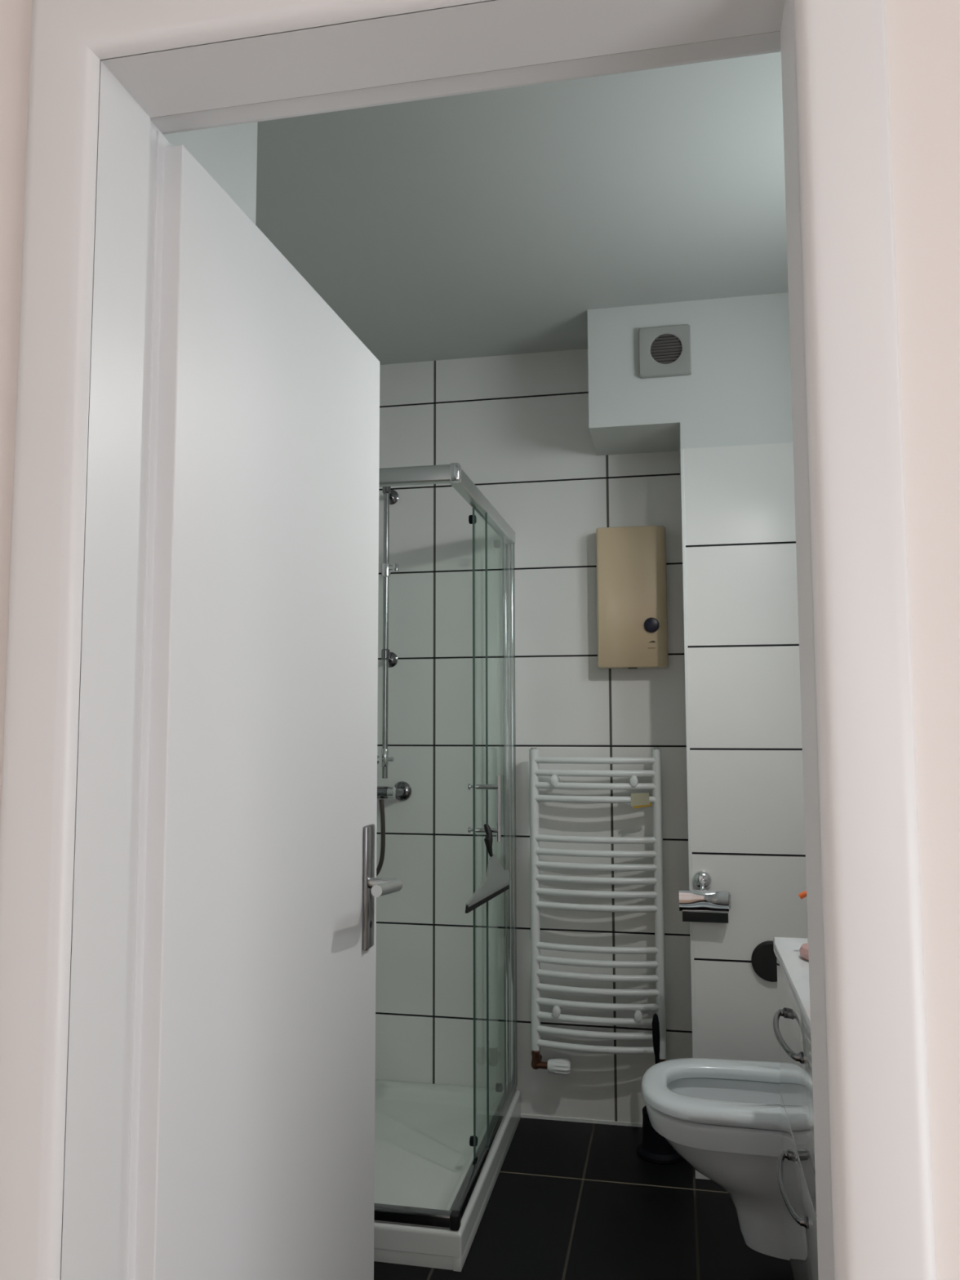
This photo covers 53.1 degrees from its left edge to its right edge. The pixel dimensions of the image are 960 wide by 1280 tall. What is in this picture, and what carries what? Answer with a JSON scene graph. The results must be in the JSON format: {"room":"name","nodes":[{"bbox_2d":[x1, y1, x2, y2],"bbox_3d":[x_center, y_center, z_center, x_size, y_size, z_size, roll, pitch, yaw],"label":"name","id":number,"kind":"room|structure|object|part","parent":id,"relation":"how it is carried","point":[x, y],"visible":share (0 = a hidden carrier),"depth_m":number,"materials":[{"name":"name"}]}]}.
{"room":"hallway","nodes":[
{"label":"hallway","id":0,"kind":"room"},
{"bbox_2d":[163,121,257,224],"bbox_3d":[-0.843,0.130,1.440,0.825,2.572,0.500,-1,-5,11],"label":"wall","id":1,"kind":"structure","parent":0,"point":[228,153],"depth_m":1.58,"materials":[{"name":"white paint"}]},
{"bbox_2d":[0,0,959,1279],"bbox_3d":[0.331,0.016,0.882,2.900,2.700,0.143,-1,-5,11],"label":"wall","id":2,"kind":"structure","parent":0,"point":[923,36],"depth_m":0.82,"materials":[{"name":"white paint"}]},
{"bbox_2d":[124,130,402,1279],"bbox_3d":[-0.266,0.412,1.411,0.122,1.986,0.744,-1,-5,14],"label":"door","id":3,"kind":"structure","parent":2,"relation":"in","point":[251,1131],"depth_m":1.29,"materials":[{"name":"white paint"}]},
{"bbox_3d":[-0.198,0.438,1.707,0.009,0.216,0.040,-1,-5,13],"label":"handle plate","id":4,"kind":"part","parent":3,"relation":"part of","materials":[{"name":"silver metal"}]},
{"bbox_3d":[-0.175,0.423,1.646,0.066,0.027,0.132,-1,-5,11],"label":"lever","id":5,"kind":"part","parent":3,"relation":"part of","materials":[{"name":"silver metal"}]},
{"bbox_2d":[0,0,936,1279],"bbox_3d":[-0.042,0.341,0.926,0.847,2.060,0.172,-1,-5,11],"label":"trim","id":6,"kind":"structure","parent":2,"relation":"attached to","point":[105,76],"depth_m":0.94,"materials":[{"name":"white wood"}]},
{"bbox_3d":[-0.026,0.349,1.005,0.842,2.058,0.010,-1,-5,11],"label":"casing","id":7,"kind":"part","parent":6,"relation":"part of","materials":[{"name":"white"}]},
{"bbox_2d":[255,51,788,364],"bbox_3d":[0.030,-1.140,2.304,2.245,0.100,2.326,-1,-5,11],"label":"ceiling","id":8,"kind":"structure","parent":0,"point":[489,223],"depth_m":2.39,"materials":[{"name":"grey paint"}]},
{"bbox_2d":[375,348,692,1123],"bbox_3d":[0.253,0.283,3.279,2.245,2.572,0.100,-1,-5,11],"label":"wall","id":9,"kind":"structure","parent":0,"point":[517,425],"depth_m":3.26,"materials":[{"name":"white tile"}]},
{"bbox_2d":[377,486,398,778],"bbox_3d":[-0.356,-0.040,3.272,0.105,1.017,0.230,-4,-6,39],"label":"shower riser","id":10,"kind":"object","parent":9,"relation":"attached to","point":[389,659],"visible":0.81,"depth_m":3.30,"materials":[{"name":"silver metal"}]},
{"bbox_2d":[376,760,411,876],"bbox_3d":[-0.382,0.610,3.269,0.278,0.406,0.117,-1,-5,11],"label":"shower mixer","id":11,"kind":"object","parent":9,"relation":"attached to","point":[402,790],"visible":0.44,"depth_m":3.23,"materials":[{"name":"grey metal"}]},
{"bbox_3d":[-0.297,0.516,3.242,0.027,0.044,0.044,-1,-5,11],"label":"knob","id":12,"kind":"part","parent":11,"relation":"part of","materials":[{"name":"silver metal"}]},
{"bbox_2d":[520,1114,642,1127],"bbox_3d":[0.402,1.552,3.088,0.554,0.010,0.004,-1,-5,11],"label":"trim","id":13,"kind":"structure","parent":9,"relation":"attached to","point":[527,1116],"depth_m":3.10,"materials":[{"name":"white tile"}]},
{"bbox_2d":[528,746,666,1075],"bbox_3d":[0.375,0.867,3.093,0.428,1.036,0.119,-1,-5,11],"label":"towel radiator","id":14,"kind":"object","parent":9,"relation":"attached to","point":[557,1066],"visible":0.98,"depth_m":3.05,"materials":[{"name":"white metal"}]},
{"bbox_2d":[595,525,668,668],"bbox_3d":[0.501,-0.138,3.165,0.227,0.467,0.094,-1,-5,11],"label":"water heater","id":15,"kind":"object","parent":9,"relation":"attached to","point":[632,614],"visible":1,"depth_m":3.13,"materials":[{"name":"beige plastic"}]},
{"bbox_3d":[0.555,-0.049,3.107,0.049,0.049,0.013,-1,-5,11],"label":"knob","id":16,"kind":"part","parent":15,"relation":"part of","materials":[{"name":"black plastic"}]},
{"bbox_2d":[373,1117,794,1279],"bbox_3d":[0.012,1.513,1.960,2.045,0.100,2.369,-1,-5,11],"label":"floor","id":17,"kind":"structure","parent":0,"point":[568,1200],"depth_m":2.48,"materials":[{"name":"tile"}]},
{"bbox_2d":[373,1079,520,1271],"bbox_3d":[-0.399,1.490,2.793,0.907,0.088,0.904,-1,-5,11],"label":"shower tray","id":18,"kind":"object","parent":17,"relation":"on","point":[424,1154],"visible":0.38,"depth_m":2.71,"materials":[{"name":"white ceramic"}]},
{"bbox_2d":[373,462,517,1231],"bbox_3d":[-0.389,0.519,2.855,0.944,1.856,0.942,-1,-5,11],"label":"shower enclosure","id":19,"kind":"object","parent":18,"relation":"on","point":[452,473],"visible":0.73,"depth_m":2.78,"materials":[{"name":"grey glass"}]},
{"bbox_3d":[-0.494,1.394,2.378,0.893,0.034,0.028,-1,-5,11],"label":"rail","id":20,"kind":"part","parent":19,"relation":"part of","materials":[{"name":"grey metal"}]},
{"bbox_3d":[-0.498,-0.415,2.531,0.893,0.043,0.032,-1,-5,11],"label":"rail","id":21,"kind":"part","parent":19,"relation":"part of","materials":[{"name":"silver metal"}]},
{"bbox_3d":[0.020,-0.387,2.882,0.032,0.043,0.878,-1,-5,11],"label":"rail","id":22,"kind":"part","parent":19,"relation":"part of","materials":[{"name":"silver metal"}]},
{"bbox_3d":[0.022,1.421,2.714,0.028,0.034,0.848,-1,-5,11],"label":"rail","id":23,"kind":"part","parent":19,"relation":"part of","materials":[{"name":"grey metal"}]},
{"bbox_3d":[0.013,0.472,2.696,0.092,0.184,0.019,-1,-5,11],"label":"door handle","id":24,"kind":"part","parent":19,"relation":"part of","materials":[{"name":"silver metal"}]},
{"bbox_2d":[465,823,509,913],"bbox_3d":[0.011,0.615,2.629,0.032,0.215,0.254,-3,-5,27],"label":"squeegee","id":25,"kind":"object","parent":19,"relation":"hanging from","point":[496,881],"visible":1,"depth_m":2.64,"materials":[{"name":"grey plastic"}]},
{"bbox_3d":[0.022,0.700,2.616,0.007,0.043,0.254,-3,-5,27],"label":"rubber blade","id":26,"kind":"part","parent":25,"relation":"part of","materials":[{"name":"black rubber"}]},
{"bbox_3d":[0.031,0.531,2.887,0.006,1.781,0.480,-1,-5,11],"label":"sliding glass","id":27,"kind":"part","parent":19,"relation":"part of","materials":[{"name":"grey"}]},
{"bbox_3d":[0.069,0.538,2.972,0.006,1.796,0.491,-1,-5,11],"label":"fixed glass","id":28,"kind":"part","parent":19,"relation":"part of","materials":[{"name":"grey"}]},
{"bbox_2d":[636,1013,684,1164],"bbox_3d":[0.541,1.335,2.890,0.144,0.408,0.144,-1,-5,11],"label":"toilet brush","id":29,"kind":"object","parent":17,"relation":"on","point":[654,1148],"visible":0.53,"depth_m":2.84,"materials":[{"name":"black plastic"}]},
{"bbox_3d":[0.534,1.282,2.896,0.024,0.300,0.023,-1,-5,11],"label":"handle","id":30,"kind":"part","parent":29,"relation":"part of","materials":[{"name":"black plastic"}]},
{"bbox_2d":[587,292,807,1062],"bbox_3d":[0.792,0.255,2.960,0.862,2.572,0.315,-1,-5,11],"label":"wall","id":31,"kind":"structure","parent":0,"point":[748,823],"depth_m":2.83,"materials":[{"name":"white tile"}]},
{"bbox_2d":[638,324,691,378],"bbox_3d":[0.563,-0.880,2.928,0.155,0.153,0.023,-1,-5,11],"label":"fan","id":32,"kind":"object","parent":31,"relation":"attached to","point":[663,351],"visible":1,"depth_m":2.92,"materials":[{"name":"white plastic"}]},
{"bbox_2d":[650,334,682,364],"bbox_3d":[0.567,-0.885,2.925,0.095,0.095,0.010,-1,-5,11],"label":"grille","id":33,"kind":"object","parent":32,"relation":"attached to","point":[664,348],"depth_m":2.92,"materials":[{"name":"grey plastic"}]},
{"bbox_2d":[680,448,696,1057],"bbox_3d":[0.615,0.459,2.822,0.010,2.082,0.014,-1,-5,11],"label":"trim","id":34,"kind":"structure","parent":31,"relation":"attached to","point":[682,451],"depth_m":2.83,"materials":[{"name":"white tile"}]},
{"bbox_2d":[695,1169,710,1179],"bbox_3d":[0.898,1.504,2.667,0.586,0.032,0.010,-1,-5,11],"label":"baseboard","id":35,"kind":"structure","parent":31,"relation":"attached to","point":[698,1175],"depth_m":2.72,"materials":[{"name":"white tile"}]},
{"bbox_2d":[679,870,731,923],"bbox_3d":[0.643,0.739,2.748,0.144,0.146,0.077,-1,-5,11],"label":"toilet roll holder","id":36,"kind":"object","parent":31,"relation":"attached to","point":[702,905],"visible":1,"depth_m":2.73,"materials":[{"name":"silver metal"}]},
{"bbox_3d":[0.650,0.783,2.771,0.129,0.062,0.004,-1,-5,11],"label":"plate","id":37,"kind":"part","parent":36,"relation":"part of","materials":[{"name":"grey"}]},
{"bbox_3d":[0.646,0.731,2.747,0.138,0.088,0.052,-1,-5,11],"label":"bracket arm","id":38,"kind":"part","parent":36,"relation":"part of","materials":[{"name":"silver metal"}]},
{"bbox_2d":[751,940,777,982],"bbox_3d":[0.829,0.913,2.726,0.112,0.112,0.018,-1,-5,11],"label":"round cap","id":39,"kind":"object","parent":31,"relation":"attached to","point":[763,958],"visible":0.62,"depth_m":2.72,"materials":[{"name":"black plastic"}]},
{"bbox_3d":[1.084,0.167,1.930,0.120,2.572,2.226,-1,-5,11],"label":"wall","id":40,"kind":"structure","parent":0,"visible":0},
{"bbox_2d":[773,958,818,1279],"bbox_3d":[0.740,0.925,1.587,0.445,0.595,0.906,-1,-5,11],"label":"vanity cabinet","id":41,"kind":"object","parent":40,"relation":"attached to","point":[796,1172],"visible":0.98,"depth_m":1.76,"materials":[{"name":"white paint"}]},
{"bbox_3d":[0.570,0.737,1.799,0.036,0.020,0.282,-1,-5,11],"label":"bow handle","id":42,"kind":"part","parent":41,"relation":"part of","materials":[{"name":"silver metal"}]},
{"bbox_2d":[773,937,811,1037],"bbox_3d":[0.751,0.618,1.610,0.420,0.020,0.924,-1,-5,11],"label":"washbasin","id":43,"kind":"object","parent":41,"relation":"in","point":[795,968],"visible":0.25,"depth_m":1.82,"materials":[{"name":"white ceramic"}]},
{"bbox_2d":[798,890,808,942],"bbox_3d":[0.675,0.576,1.965,0.044,0.123,0.028,-1,-5,11],"label":"soap bottle","id":44,"kind":"object","parent":43,"relation":"on","point":[802,895],"visible":0.09,"depth_m":1.97,"materials":[{"name":"orange plastic"}]},
{"bbox_2d":[799,942,808,960],"bbox_3d":[0.663,0.620,1.912,0.052,0.026,0.080,-1,-5,11],"label":"soap bar","id":45,"kind":"object","parent":43,"relation":"on","point":[803,950],"visible":0.38,"depth_m":1.90,"materials":[{"name":"pink"}]},
{"bbox_3d":[0.571,1.009,1.776,0.036,0.020,0.282,-1,-5,11],"label":"bow handle","id":46,"kind":"part","parent":41,"relation":"part of","materials":[{"name":"silver metal"}]},
{"bbox_3d":[0.565,0.785,1.635,0.018,0.301,0.906,-1,-5,11],"label":"drawer","id":47,"kind":"part","parent":41,"relation":"part of","materials":[{"name":"white paint"}]},
{"bbox_3d":[0.566,1.081,1.609,0.018,0.288,0.906,-1,-5,11],"label":"drawer","id":48,"kind":"part","parent":41,"relation":"part of","materials":[{"name":"white paint"}]}
]}

